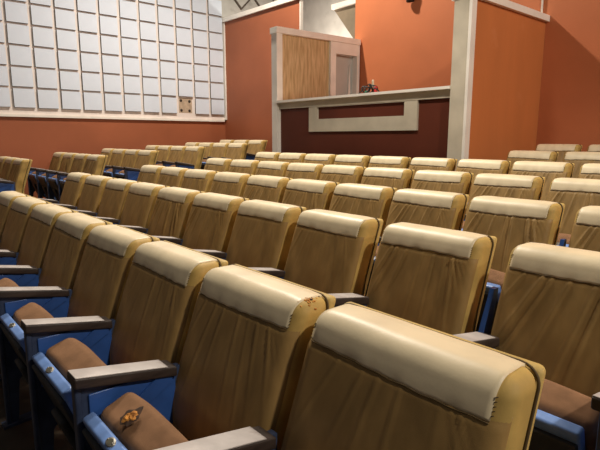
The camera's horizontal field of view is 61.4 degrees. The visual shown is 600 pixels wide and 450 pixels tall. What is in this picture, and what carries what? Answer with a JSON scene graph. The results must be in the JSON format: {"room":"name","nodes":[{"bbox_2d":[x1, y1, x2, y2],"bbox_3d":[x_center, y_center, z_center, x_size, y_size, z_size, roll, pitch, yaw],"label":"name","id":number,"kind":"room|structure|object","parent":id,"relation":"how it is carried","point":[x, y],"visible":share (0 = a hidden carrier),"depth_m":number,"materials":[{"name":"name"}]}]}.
{"room":"theater auditorium","nodes":[
{"label":"theater auditorium","id":0,"kind":"room"},
{"bbox_2d":[0,367,73,449],"bbox_3d":[0.932,0.420,4.394,11.400,0.666,15.200,-8,13,-40],"label":"floor","id":1,"kind":"structure","parent":0,"point":[18,437],"depth_m":2.28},
{"bbox_2d":[0,156,7,173],"bbox_3d":[-4.761,-0.602,7.798,0.592,0.891,0.483,-8,13,-40],"label":"seat","id":2,"kind":"object","parent":1,"relation":"on","point":[2,158],"visible":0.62,"depth_m":7.67,"materials":[{"name":"yellow fabric"}]},
{"bbox_2d":[0,157,17,179],"bbox_3d":[-4.406,-0.533,7.396,0.592,0.891,0.483,-8,13,-40],"label":"seat","id":3,"kind":"object","parent":1,"relation":"on","point":[8,162],"visible":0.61,"depth_m":7.34,"materials":[{"name":"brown fabric"}]},
{"bbox_2d":[0,191,28,239],"bbox_3d":[-2.407,0.213,3.869,0.592,0.891,0.523,-8,13,-40],"label":"seat","id":4,"kind":"object","parent":1,"relation":"on","point":[7,198],"visible":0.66,"depth_m":3.77,"materials":[{"name":"yellow fabric"}]},
{"bbox_2d":[0,158,32,193],"bbox_3d":[-4.037,-0.460,6.979,0.592,0.891,0.526,-8,13,-40],"label":"seat","id":5,"kind":"object","parent":1,"relation":"on","point":[20,168],"visible":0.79,"depth_m":6.88,"materials":[{"name":"yellow fabric"}]},
{"bbox_2d":[0,196,50,252],"bbox_3d":[-2.052,0.283,3.468,0.592,0.891,0.523,-8,13,-40],"label":"seat","id":6,"kind":"object","parent":1,"relation":"on","point":[20,211],"visible":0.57,"depth_m":3.42,"materials":[{"name":"yellow fabric"}]},
{"bbox_2d":[0,203,77,268],"bbox_3d":[-1.698,0.352,3.066,0.592,0.891,0.523,-8,13,-40],"label":"seat","id":7,"kind":"object","parent":1,"relation":"on","point":[43,218],"visible":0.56,"depth_m":3.06,"materials":[{"name":"yellow fabric"}]},
{"bbox_2d":[27,152,67,198],"bbox_3d":[-4.186,-0.761,8.426,0.592,0.891,0.483,-8,13,-40],"label":"seat","id":8,"kind":"object","parent":1,"relation":"on","point":[57,157],"visible":0.48,"depth_m":8.38,"materials":[{"name":"yellow fabric"}]},
{"bbox_2d":[0,212,112,380],"bbox_3d":[-1.350,0.420,2.673,0.592,0.891,0.523,-8,13,-40],"label":"seat","id":9,"kind":"object","parent":1,"relation":"on","point":[70,234],"visible":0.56,"depth_m":2.68,"materials":[{"name":"yellow fabric"}]},
{"bbox_2d":[0,278,18,286],"bbox_3d":[-1.431,0.489,2.608,0.240,0.405,0.376,-8,13,-40],"label":"seat cushion","id":10,"kind":"object","parent":9,"relation":"on","point":[5,282],"depth_m":2.58,"materials":[{"name":"brown leather"}]},
{"bbox_2d":[35,153,78,199],"bbox_3d":[-3.818,-0.689,8.010,0.592,0.891,0.483,-8,13,-40],"label":"seat","id":11,"kind":"object","parent":1,"relation":"on","point":[67,160],"visible":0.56,"depth_m":7.96,"materials":[{"name":"yellow fabric"}]},
{"bbox_2d":[38,172,92,206],"bbox_3d":[-2.466,-0.079,5.213,0.592,0.891,0.490,-8,13,-40],"label":"seat","id":12,"kind":"object","parent":1,"relation":"on","point":[75,181],"visible":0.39,"depth_m":5.17,"materials":[{"name":"yellow fabric"}]},
{"bbox_2d":[45,154,90,200],"bbox_3d":[-3.450,-0.617,7.594,0.592,0.891,0.483,-8,13,-40],"label":"seat","id":13,"kind":"object","parent":1,"relation":"on","point":[79,160],"visible":0.5,"depth_m":7.54,"materials":[{"name":"yellow fabric"}]},
{"bbox_2d":[0,224,159,429],"bbox_3d":[-0.997,0.489,2.273,0.592,0.891,0.523,-8,13,-40],"label":"seat","id":14,"kind":"object","parent":1,"relation":"on","point":[108,254],"visible":0.59,"depth_m":2.27,"materials":[{"name":"yellow fabric"}]},
{"bbox_2d":[13,302,53,327],"bbox_3d":[-1.081,0.559,2.206,0.238,0.406,0.376,-8,13,-40],"label":"seat cushion","id":15,"kind":"object","parent":14,"relation":"on","point":[31,310],"depth_m":2.16,"materials":[{"name":"brown leather"}]},
{"bbox_2d":[56,154,107,200],"bbox_3d":[-3.069,-0.542,7.162,0.592,0.891,0.526,-8,13,-40],"label":"seat","id":16,"kind":"object","parent":1,"relation":"on","point":[95,164],"visible":0.42,"depth_m":7.10,"materials":[{"name":"yellow fabric"}]},
{"bbox_2d":[52,175,116,212],"bbox_3d":[-2.086,-0.004,4.783,0.592,0.891,0.490,-8,13,-40],"label":"seat","id":17,"kind":"object","parent":1,"relation":"on","point":[94,186],"visible":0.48,"depth_m":4.75,"materials":[{"name":"yellow fabric"}]},
{"bbox_2d":[75,178,138,219],"bbox_3d":[-1.725,0.066,4.374,0.592,0.891,0.490,-8,13,-40],"label":"seat","id":18,"kind":"object","parent":1,"relation":"on","point":[115,193],"visible":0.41,"depth_m":4.35,"materials":[{"name":"yellow fabric"}]},
{"bbox_2d":[100,148,113,164],"bbox_3d":[-3.604,-0.918,9.047,0.592,0.891,0.483,-8,13,-40],"label":"seat","id":19,"kind":"object","parent":1,"relation":"on","point":[106,151],"visible":0.18,"depth_m":8.95,"materials":[{"name":"yellow fabric"}]},
{"bbox_2d":[109,149,127,166],"bbox_3d":[-3.253,-0.850,8.650,0.592,0.891,0.483,-8,13,-40],"label":"seat","id":20,"kind":"object","parent":1,"relation":"on","point":[117,155],"visible":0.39,"depth_m":8.60,"materials":[{"name":"yellow fabric"}]},
{"bbox_2d":[103,149,139,176],"bbox_3d":[-2.898,-0.780,8.248,0.592,0.891,0.483,-8,13,-40],"label":"seat","id":21,"kind":"object","parent":1,"relation":"on","point":[130,156],"visible":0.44,"depth_m":8.18,"materials":[{"name":"yellow fabric"}]},
{"bbox_2d":[20,240,227,449],"bbox_3d":[-0.642,0.559,1.871,0.592,0.891,0.523,-8,13,-40],"label":"seat","id":22,"kind":"object","parent":1,"relation":"on","point":[163,284],"visible":0.75,"depth_m":1.84,"materials":[{"name":"yellow fabric"}]},
{"bbox_2d":[46,338,106,384],"bbox_3d":[-0.724,0.628,1.805,0.235,0.405,0.376,-8,13,-40],"label":"seat cushion","id":23,"kind":"object","parent":22,"relation":"on","point":[70,353],"depth_m":1.74,"materials":[{"name":"brown leather"}]},
{"bbox_2d":[93,182,169,228],"bbox_3d":[-1.383,0.133,3.988,0.592,0.891,0.490,-8,13,-40],"label":"seat","id":24,"kind":"object","parent":1,"relation":"on","point":[141,198],"visible":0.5,"depth_m":3.96,"materials":[{"name":"yellow fabric"}]},
{"bbox_2d":[112,150,158,180],"bbox_3d":[-2.534,-0.709,7.836,0.592,0.891,0.526,-8,13,-40],"label":"seat","id":25,"kind":"object","parent":1,"relation":"on","point":[145,157],"visible":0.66,"depth_m":7.74,"materials":[{"name":"yellow fabric"}]},
{"bbox_2d":[137,165,165,183],"bbox_3d":[-1.871,-0.230,5.820,0.592,0.891,0.483,-8,13,-40],"label":"seat","id":26,"kind":"object","parent":1,"relation":"on","point":[148,173],"visible":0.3,"depth_m":5.78,"materials":[{"name":"yellow fabric"}]},
{"bbox_2d":[145,145,160,149],"bbox_3d":[-2.974,-1.066,9.613,0.592,0.891,0.483,-8,13,-40],"label":"seat","id":27,"kind":"object","parent":1,"relation":"on","point":[148,147],"visible":0.17,"depth_m":9.58,"materials":[{"name":"yellow fabric"}]},
{"bbox_2d":[120,187,204,238],"bbox_3d":[-1.035,0.201,3.594,0.592,0.891,0.490,-8,13,-40],"label":"seat","id":28,"kind":"object","parent":1,"relation":"on","point":[172,208],"visible":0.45,"depth_m":3.56,"materials":[{"name":"yellow fabric"}]},
{"bbox_2d":[157,145,171,161],"bbox_3d":[-2.626,-0.998,9.219,0.592,0.891,0.483,-8,13,-40],"label":"seat","id":29,"kind":"object","parent":1,"relation":"on","point":[164,150],"visible":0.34,"depth_m":9.16,"materials":[{"name":"yellow fabric"}]},
{"bbox_2d":[156,146,186,165],"bbox_3d":[-2.278,-0.930,8.825,0.592,0.891,0.483,-8,13,-40],"label":"seat","id":30,"kind":"object","parent":1,"relation":"on","point":[176,153],"visible":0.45,"depth_m":8.79,"materials":[{"name":"yellow fabric"}]},
{"bbox_2d":[157,167,188,187],"bbox_3d":[-1.521,-0.162,5.424,0.592,0.891,0.483,-8,13,-40],"label":"seat","id":31,"kind":"object","parent":1,"relation":"on","point":[169,176],"visible":0.3,"depth_m":5.38,"materials":[{"name":"yellow fabric"}]},
{"bbox_2d":[162,146,205,168],"bbox_3d":[-1.917,-0.859,8.416,0.592,0.891,0.526,-8,13,-40],"label":"seat","id":32,"kind":"object","parent":1,"relation":"on","point":[193,156],"visible":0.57,"depth_m":8.34,"materials":[{"name":"yellow fabric"}]},
{"bbox_2d":[185,142,199,145],"bbox_3d":[-2.330,-1.212,10.163,0.592,0.891,0.483,-8,13,-40],"label":"seat","id":33,"kind":"object","parent":1,"relation":"on","point":[187,143],"visible":0.16,"depth_m":10.13,"materials":[{"name":"yellow fabric"}]},
{"bbox_2d":[181,169,218,192],"bbox_3d":[-1.165,-0.092,5.021,0.592,0.891,0.483,-8,13,-40],"label":"seat","id":34,"kind":"object","parent":1,"relation":"on","point":[194,179],"visible":0.3,"depth_m":4.96,"materials":[{"name":"yellow fabric"}]},
{"bbox_2d":[67,264,335,449],"bbox_3d":[-0.287,0.628,1.469,0.592,0.891,0.523,-8,13,-40],"label":"seat","id":35,"kind":"object","parent":1,"relation":"on","point":[249,334],"visible":0.91,"depth_m":1.44,"materials":[{"name":"yellow fabric"}]},
{"bbox_2d":[101,392,187,449],"bbox_3d":[-0.367,0.697,1.404,0.240,0.405,0.376,-8,13,-40],"label":"seat cushion","id":36,"kind":"object","parent":35,"relation":"on","point":[145,428],"depth_m":1.33,"materials":[{"name":"brown leather"}]},
{"bbox_2d":[154,192,248,252],"bbox_3d":[-0.686,0.270,3.199,0.592,0.891,0.490,-8,13,-40],"label":"seat","id":37,"kind":"object","parent":1,"relation":"on","point":[212,216],"visible":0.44,"depth_m":3.17,"materials":[{"name":"yellow fabric"}]},
{"bbox_2d":[198,142,213,157],"bbox_3d":[-1.972,-1.141,9.758,0.592,0.891,0.483,-8,13,-40],"label":"seat","id":38,"kind":"object","parent":1,"relation":"on","point":[208,146],"visible":0.24,"depth_m":9.64,"materials":[{"name":"yellow fabric"}]},
{"bbox_2d":[200,143,229,169],"bbox_3d":[-1.621,-1.073,9.361,0.592,0.891,0.483,-8,13,-40],"label":"seat","id":39,"kind":"object","parent":1,"relation":"on","point":[219,150],"visible":0.39,"depth_m":9.29,"materials":[{"name":"yellow fabric"}]},
{"bbox_2d":[204,158,233,171],"bbox_3d":[-1.185,-0.380,6.320,0.592,0.891,0.483,-8,13,-40],"label":"seat","id":40,"kind":"object","parent":1,"relation":"on","point":[215,164],"visible":0.21,"depth_m":6.27,"materials":[{"name":"yellow fabric"}]},
{"bbox_2d":[219,140,234,142],"bbox_3d":[-1.717,-1.363,10.748,0.592,0.891,0.483,-8,13,-40],"label":"seat","id":41,"kind":"object","parent":1,"relation":"on","point":[221,141],"visible":0.12,"depth_m":10.72,"materials":[{"name":"yellow fabric"}]},
{"bbox_2d":[207,143,248,159],"bbox_3d":[-1.257,-1.002,8.949,0.592,0.891,0.526,-8,13,-40],"label":"seat","id":42,"kind":"object","parent":1,"relation":"on","point":[235,151],"visible":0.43,"depth_m":8.89,"materials":[{"name":"yellow fabric"}]},
{"bbox_2d":[210,172,251,196],"bbox_3d":[-0.788,-0.018,4.594,0.592,0.891,0.483,-8,13,-40],"label":"seat","id":43,"kind":"object","parent":1,"relation":"on","point":[227,183],"visible":0.3,"depth_m":4.55,"materials":[{"name":"yellow fabric"}]},
{"bbox_2d":[233,140,249,142],"bbox_3d":[-1.361,-1.293,10.346,0.592,0.891,0.483,-8,13,-40],"label":"seat","id":44,"kind":"object","parent":1,"relation":"on","point":[235,141],"visible":0.14,"depth_m":10.31,"materials":[{"name":"yellow fabric"}]},
{"bbox_2d":[228,159,260,174],"bbox_3d":[-0.808,-0.306,5.894,0.592,0.891,0.483,-8,13,-40],"label":"seat","id":45,"kind":"object","parent":1,"relation":"on","point":[239,165],"visible":0.23,"depth_m":5.85,"materials":[{"name":"yellow fabric"}]},
{"bbox_2d":[193,199,306,270],"bbox_3d":[-0.335,0.338,2.802,0.592,0.891,0.490,-8,13,-40],"label":"seat","id":46,"kind":"object","parent":1,"relation":"on","point":[262,234],"visible":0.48,"depth_m":2.77,"materials":[{"name":"yellow fabric"}]},
{"bbox_2d":[245,140,266,159],"bbox_3d":[-0.994,-1.221,9.930,0.592,0.891,0.526,-8,13,-40],"label":"seat","id":47,"kind":"object","parent":1,"relation":"on","point":[255,146],"visible":0.41,"depth_m":9.86,"materials":[{"name":"yellow fabric"}]},
{"bbox_2d":[254,152,280,160],"bbox_3d":[-0.600,-0.548,6.935,0.592,0.891,0.483,-8,13,-40],"label":"seat","id":48,"kind":"object","parent":1,"relation":"on","point":[261,156],"visible":0.2,"depth_m":6.91,"materials":[{"name":"yellow fabric"}]},
{"bbox_2d":[243,175,292,202],"bbox_3d":[-0.430,0.052,4.189,0.592,0.891,0.483,-8,13,-40],"label":"seat","id":49,"kind":"object","parent":1,"relation":"on","point":[259,187],"visible":0.27,"depth_m":4.15,"materials":[{"name":"yellow fabric"}]},
{"bbox_2d":[255,161,289,176],"bbox_3d":[-0.449,-0.236,5.488,0.592,0.891,0.483,-8,13,-40],"label":"seat","id":50,"kind":"object","parent":1,"relation":"on","point":[270,168],"visible":0.26,"depth_m":5.46,"materials":[{"name":"yellow fabric"}]},
{"bbox_2d":[278,153,306,162],"bbox_3d":[-0.255,-0.480,6.545,0.592,0.891,0.483,-8,13,-40],"label":"seat","id":51,"kind":"object","parent":1,"relation":"on","point":[283,157],"visible":0.23,"depth_m":6.51,"materials":[{"name":"yellow fabric"}]},
{"bbox_2d":[285,163,324,179],"bbox_3d":[-0.104,-0.168,5.098,0.592,0.891,0.483,-8,13,-40],"label":"seat","id":52,"kind":"object","parent":1,"relation":"on","point":[312,171],"visible":0.24,"depth_m":5.07,"materials":[{"name":"yellow fabric"}]},
{"bbox_2d":[282,179,339,209],"bbox_3d":[-0.078,0.121,3.790,0.592,0.891,0.483,-8,13,-40],"label":"seat","id":53,"kind":"object","parent":1,"relation":"on","point":[311,194],"visible":0.29,"depth_m":3.75,"materials":[{"name":"yellow fabric"}]},
{"bbox_2d":[270,26,360,151],"bbox_3d":[0.271,-1.600,7.925,1.650,2.660,0.173,-7,12,-37],"label":"wall","id":54,"kind":"structure","parent":1,"relation":"on","point":[305,64],"depth_m":7.63,"materials":[{"name":"beige paint"}]},
{"bbox_2d":[248,209,382,295],"bbox_3d":[0.017,0.407,2.403,0.592,0.891,0.490,-8,13,-40],"label":"seat","id":55,"kind":"object","parent":1,"relation":"on","point":[331,252],"visible":0.45,"depth_m":2.36,"materials":[{"name":"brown fabric"}]},
{"bbox_2d":[303,154,336,164],"bbox_3d":[0.088,-0.413,6.157,0.592,0.891,0.483,-8,13,-40],"label":"seat","id":56,"kind":"object","parent":1,"relation":"on","point":[326,159],"visible":0.23,"depth_m":6.12,"materials":[{"name":"yellow fabric"}]},
{"bbox_2d":[319,165,365,183],"bbox_3d":[0.240,-0.101,4.708,0.592,0.891,0.483,-8,13,-40],"label":"seat","id":57,"kind":"object","parent":1,"relation":"on","point":[341,174],"visible":0.23,"depth_m":4.67,"materials":[{"name":"yellow fabric"}]},
{"bbox_2d":[155,302,545,449],"bbox_3d":[0.067,0.698,1.069,0.592,0.891,0.585,-8,13,-40],"label":"seat","id":58,"kind":"object","parent":1,"relation":"on","point":[370,379],"visible":1,"depth_m":1.06,"materials":[{"name":"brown fabric"}]},
{"bbox_2d":[333,155,371,167],"bbox_3d":[0.440,-0.344,5.759,0.592,0.891,0.483,-8,13,-40],"label":"seat","id":59,"kind":"object","parent":1,"relation":"on","point":[352,160],"visible":0.26,"depth_m":5.72,"materials":[{"name":"yellow fabric"}]},
{"bbox_2d":[329,183,396,236],"bbox_3d":[0.270,0.189,3.397,0.592,0.891,0.483,-8,13,-40],"label":"seat","id":60,"kind":"object","parent":1,"relation":"on","point":[374,201],"visible":0.35,"depth_m":3.36,"materials":[{"name":"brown fabric"}]},
{"bbox_2d":[361,167,414,189],"bbox_3d":[0.594,-0.031,4.308,0.592,0.891,0.483,-8,13,-40],"label":"seat","id":61,"kind":"object","parent":1,"relation":"on","point":[399,178],"visible":0.27,"depth_m":4.27,"materials":[{"name":"yellow fabric"}]},
{"bbox_2d":[368,156,410,168],"bbox_3d":[0.795,-0.275,5.357,0.592,0.891,0.483,-8,13,-40],"label":"seat","id":62,"kind":"object","parent":1,"relation":"on","point":[375,161],"visible":0.25,"depth_m":5.33,"materials":[{"name":"yellow fabric"}]},
{"bbox_2d":[329,222,496,334],"bbox_3d":[0.384,0.479,1.988,0.592,0.891,0.490,-8,13,-40],"label":"seat","id":63,"kind":"object","parent":1,"relation":"on","point":[436,278],"visible":0.48,"depth_m":1.95,"materials":[{"name":"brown fabric"}]},
{"bbox_2d":[365,188,468,295],"bbox_3d":[0.616,0.256,3.006,0.592,0.891,0.483,-8,13,-40],"label":"seat","id":64,"kind":"object","parent":1,"relation":"on","point":[447,210],"visible":0.38,"depth_m":2.97,"materials":[{"name":"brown fabric"}]},
{"bbox_2d":[409,157,456,185],"bbox_3d":[1.153,-0.205,4.951,0.592,0.891,0.483,-8,13,-40],"label":"seat","id":65,"kind":"object","parent":1,"relation":"on","point":[418,163],"visible":0.23,"depth_m":4.93,"materials":[{"name":"yellow fabric"}]},
{"bbox_2d":[411,170,473,194],"bbox_3d":[0.952,0.039,3.902,0.592,0.891,0.483,-8,13,-40],"label":"seat","id":66,"kind":"object","parent":1,"relation":"on","point":[433,180],"visible":0.23,"depth_m":3.87,"materials":[{"name":"yellow fabric"}]},
{"bbox_2d":[456,159,510,213],"bbox_3d":[1.507,-0.135,4.551,0.592,0.891,0.483,-8,13,-40],"label":"seat","id":67,"kind":"object","parent":1,"relation":"on","point":[476,166],"visible":0.27,"depth_m":4.54,"materials":[{"name":"yellow fabric"}]},
{"bbox_2d":[461,173,544,230],"bbox_3d":[1.302,0.107,3.506,0.592,0.891,0.483,-8,13,-40],"label":"seat","id":68,"kind":"object","parent":1,"relation":"on","point":[488,184],"visible":0.3,"depth_m":3.49,"materials":[{"name":"yellow fabric"}]},
{"bbox_2d":[463,195,564,334],"bbox_3d":[0.966,0.325,2.609,0.592,0.891,0.483,-8,13,-40],"label":"seat","id":69,"kind":"object","parent":1,"relation":"on","point":[514,222],"visible":0.34,"depth_m":2.57,"materials":[{"name":"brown fabric"}]},
{"bbox_2d":[487,269,504,288],"bbox_3d":[0.899,0.397,2.529,0.240,0.405,0.376,-8,13,-40],"label":"seat cushion","id":70,"kind":"object","parent":69,"relation":"on","point":[495,277],"depth_m":2.36,"materials":[{"name":"brown leather"}]},
{"bbox_2d":[454,242,599,449],"bbox_3d":[0.763,0.553,1.559,0.592,0.891,0.553,-8,13,-40],"label":"seat","id":71,"kind":"object","parent":1,"relation":"on","point":[547,314],"visible":0.69,"depth_m":1.57,"materials":[{"name":"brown fabric"}]},
{"bbox_2d":[538,379,599,449],"bbox_3d":[0.689,0.624,1.484,0.235,0.405,0.376,-8,13,-40],"label":"seat cushion","id":72,"kind":"object","parent":71,"relation":"on","point":[562,402],"depth_m":1.31,"materials":[{"name":"brown leather"}]},
{"bbox_2d":[506,150,558,173],"bbox_3d":[2.188,-0.291,5.056,0.592,0.891,0.483,-8,13,-40],"label":"seat","id":73,"kind":"object","parent":1,"relation":"on","point":[516,155],"visible":0.23,"depth_m":5.06,"materials":[{"name":"yellow fabric"}]},
{"bbox_2d":[510,161,574,200],"bbox_3d":[1.856,-0.067,4.156,0.592,0.891,0.483,-8,13,-40],"label":"seat","id":74,"kind":"object","parent":1,"relation":"on","point":[550,171],"visible":0.27,"depth_m":4.11,"materials":[{"name":"yellow fabric"}]},
{"bbox_2d":[535,144,581,161],"bbox_3d":[2.769,-0.457,5.676,0.592,0.891,0.483,-8,13,-40],"label":"seat","id":75,"kind":"object","parent":1,"relation":"on","point":[562,149],"visible":0.2,"depth_m":5.64,"materials":[{"name":"yellow fabric"}]},
{"bbox_2d":[546,177,599,246],"bbox_3d":[1.667,0.178,3.093,0.592,0.891,0.553,-8,13,-40],"label":"seat","id":76,"kind":"object","parent":1,"relation":"on","point":[575,193],"visible":0.27,"depth_m":3.15,"materials":[{"name":"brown fabric"}]},
{"bbox_2d":[557,233,570,243],"bbox_3d":[1.594,0.249,3.019,0.240,0.405,0.376,-8,13,-40],"label":"seat cushion","id":77,"kind":"object","parent":76,"relation":"on","point":[561,236],"depth_m":2.94,"materials":[{"name":"brown leather"}]},
{"bbox_2d":[559,205,599,251],"bbox_3d":[1.339,0.398,2.187,0.592,0.891,0.553,-8,13,-40],"label":"seat","id":78,"kind":"object","parent":1,"relation":"on","point":[585,234],"visible":0.2,"depth_m":2.34,"materials":[{"name":"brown fabric"}]},
{"bbox_2d":[563,151,599,177],"bbox_3d":[2.561,-0.218,4.635,0.592,0.891,0.553,-8,13,-40],"label":"seat","id":79,"kind":"object","parent":1,"relation":"on","point":[579,159],"visible":0.17,"depth_m":4.71,"materials":[{"name":"yellow fabric"}]},
{"bbox_2d":[578,163,599,178],"bbox_3d":[2.222,0.005,3.741,0.592,0.891,0.553,-8,13,-40],"label":"seat","id":80,"kind":"object","parent":1,"relation":"on","point":[590,170],"visible":0.09,"depth_m":3.88,"materials":[{"name":"yellow fabric"}]},
{"bbox_2d":[587,144,599,151],"bbox_3d":[3.140,-0.385,5.256,0.592,0.891,0.553,-8,13,-40],"label":"seat","id":81,"kind":"object","parent":1,"relation":"on","point":[596,147],"visible":0.14,"depth_m":5.41,"materials":[{"name":"yellow fabric"}]},
{"bbox_2d":[0,0,276,198],"bbox_3d":[-3.883,-3.440,9.343,11.400,7.000,0.150,-8,13,-40],"label":"wall","id":82,"kind":"structure","parent":0,"point":[36,139],"depth_m":9.52,"materials":[{"name":"orange paint"}]},
{"bbox_2d":[0,0,224,121],"bbox_3d":[-3.735,-3.497,9.326,5.415,3.008,0.052,-8,13,-40],"label":"panelling","id":83,"kind":"object","parent":82,"relation":"attached to","point":[89,59],"visible":1,"depth_m":9.53,"materials":[{"name":"beige paint"}]},
{"bbox_2d":[234,0,249,9],"bbox_3d":[-1.312,-5.104,11.206,0.630,0.630,0.038,-8,13,-40],"label":"diamond tile","id":84,"kind":"structure","parent":82,"relation":"attached to","point":[241,4],"depth_m":11.23,"materials":[{"name":"grey paint"}]},
{"bbox_2d":[254,0,273,5],"bbox_3d":[-0.829,-5.175,11.620,0.630,0.630,0.038,-8,13,-40],"label":"diamond tile","id":85,"kind":"structure","parent":82,"relation":"attached to","point":[258,2],"depth_m":11.58,"materials":[{"name":"grey paint"}]},
{"bbox_2d":[225,0,299,151],"bbox_3d":[-0.823,-2.289,10.416,0.050,3.970,2.570,-8,13,-40],"label":"wall","id":86,"kind":"structure","parent":0,"point":[247,38],"depth_m":10.43,"materials":[{"name":"orange paint"}]},
{"bbox_2d":[222,22,226,119],"bbox_3d":[-1.667,-3.380,11.151,0.029,2.070,0.082,-8,13,-40],"label":"trim","id":87,"kind":"structure","parent":86,"relation":"attached to","point":[223,23],"depth_m":11.13,"materials":[{"name":"beige paint"}]},
{"bbox_2d":[222,0,294,22],"bbox_3d":[-0.821,-4.283,10.052,0.115,0.085,2.600,-8,13,-40],"label":"trim","id":88,"kind":"structure","parent":86,"relation":"attached to","point":[278,2],"depth_m":10.03,"materials":[{"name":"beige paint"}]},
{"bbox_2d":[300,0,302,29],"bbox_3d":[0.024,-2.417,9.398,0.067,3.370,0.022,-8,13,-40],"label":"trim","id":89,"kind":"structure","parent":86,"relation":"attached to","point":[301,1],"depth_m":9.14,"materials":[{"name":"beige paint"}]},
{"bbox_2d":[303,0,352,37],"bbox_3d":[1.373,-3.771,10.693,0.150,6.800,4.660,-8,13,-40],"label":"wall","id":90,"kind":"structure","parent":0,"point":[318,16],"depth_m":11.41,"materials":[{"name":"grey paint"}]},
{"bbox_2d":[331,0,355,9],"bbox_3d":[1.429,-4.141,9.104,0.140,0.090,2.320,-8,13,-40],"label":"ceiling beam","id":91,"kind":"structure","parent":0,"point":[346,3],"depth_m":9.70,"materials":[{"name":"beige paint"}]},
{"bbox_2d":[335,4,354,38],"bbox_3d":[1.718,-2.896,9.630,0.860,2.538,2.200,-8,13,-40],"label":"soffit","id":92,"kind":"structure","parent":0,"point":[346,14],"depth_m":9.70,"materials":[{"name":"beige paint"}]},
{"bbox_2d":[281,98,449,162],"bbox_3d":[0.709,-0.761,6.506,0.140,1.690,2.888,-8,13,-40],"label":"wall","id":93,"kind":"structure","parent":0,"point":[430,140],"depth_m":6.14,"materials":[{"name":"red paint"}]},
{"bbox_2d":[274,86,449,108],"bbox_3d":[0.722,-1.580,6.385,0.375,0.115,2.900,-8,13,-40],"label":"ledge","id":94,"kind":"object","parent":93,"relation":"on","point":[439,92],"visible":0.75,"depth_m":6.03,"materials":[{"name":"beige paint"}]},
{"bbox_2d":[358,80,379,93],"bbox_3d":[0.840,-1.686,6.180,0.076,0.166,0.312,-8,13,-40],"label":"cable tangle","id":95,"kind":"object","parent":94,"relation":"on","point":[375,88],"visible":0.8,"depth_m":6.15,"materials":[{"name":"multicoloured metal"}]},
{"bbox_2d":[309,100,418,131],"bbox_3d":[0.719,-1.333,6.265,0.030,0.330,1.790,-8,13,-40],"label":"frame","id":96,"kind":"object","parent":93,"relation":"attached to","point":[409,121],"visible":1,"depth_m":6.11,"materials":[{"name":"paint"}]},
{"bbox_2d":[355,0,599,151],"bbox_3d":[4.414,-2.672,4.333,0.160,6.800,10.530,-8,13,-40],"label":"wall","id":97,"kind":"structure","parent":0,"point":[404,45],"depth_m":6.18,"materials":[{"name":"orange paint"}]},
{"bbox_2d":[447,0,549,170],"bbox_3d":[2.233,-1.149,5.713,1.678,2.525,0.249,-8,13,-40],"label":"wall","id":98,"kind":"structure","parent":0,"point":[498,45],"depth_m":5.40,"materials":[{"name":"paint"}]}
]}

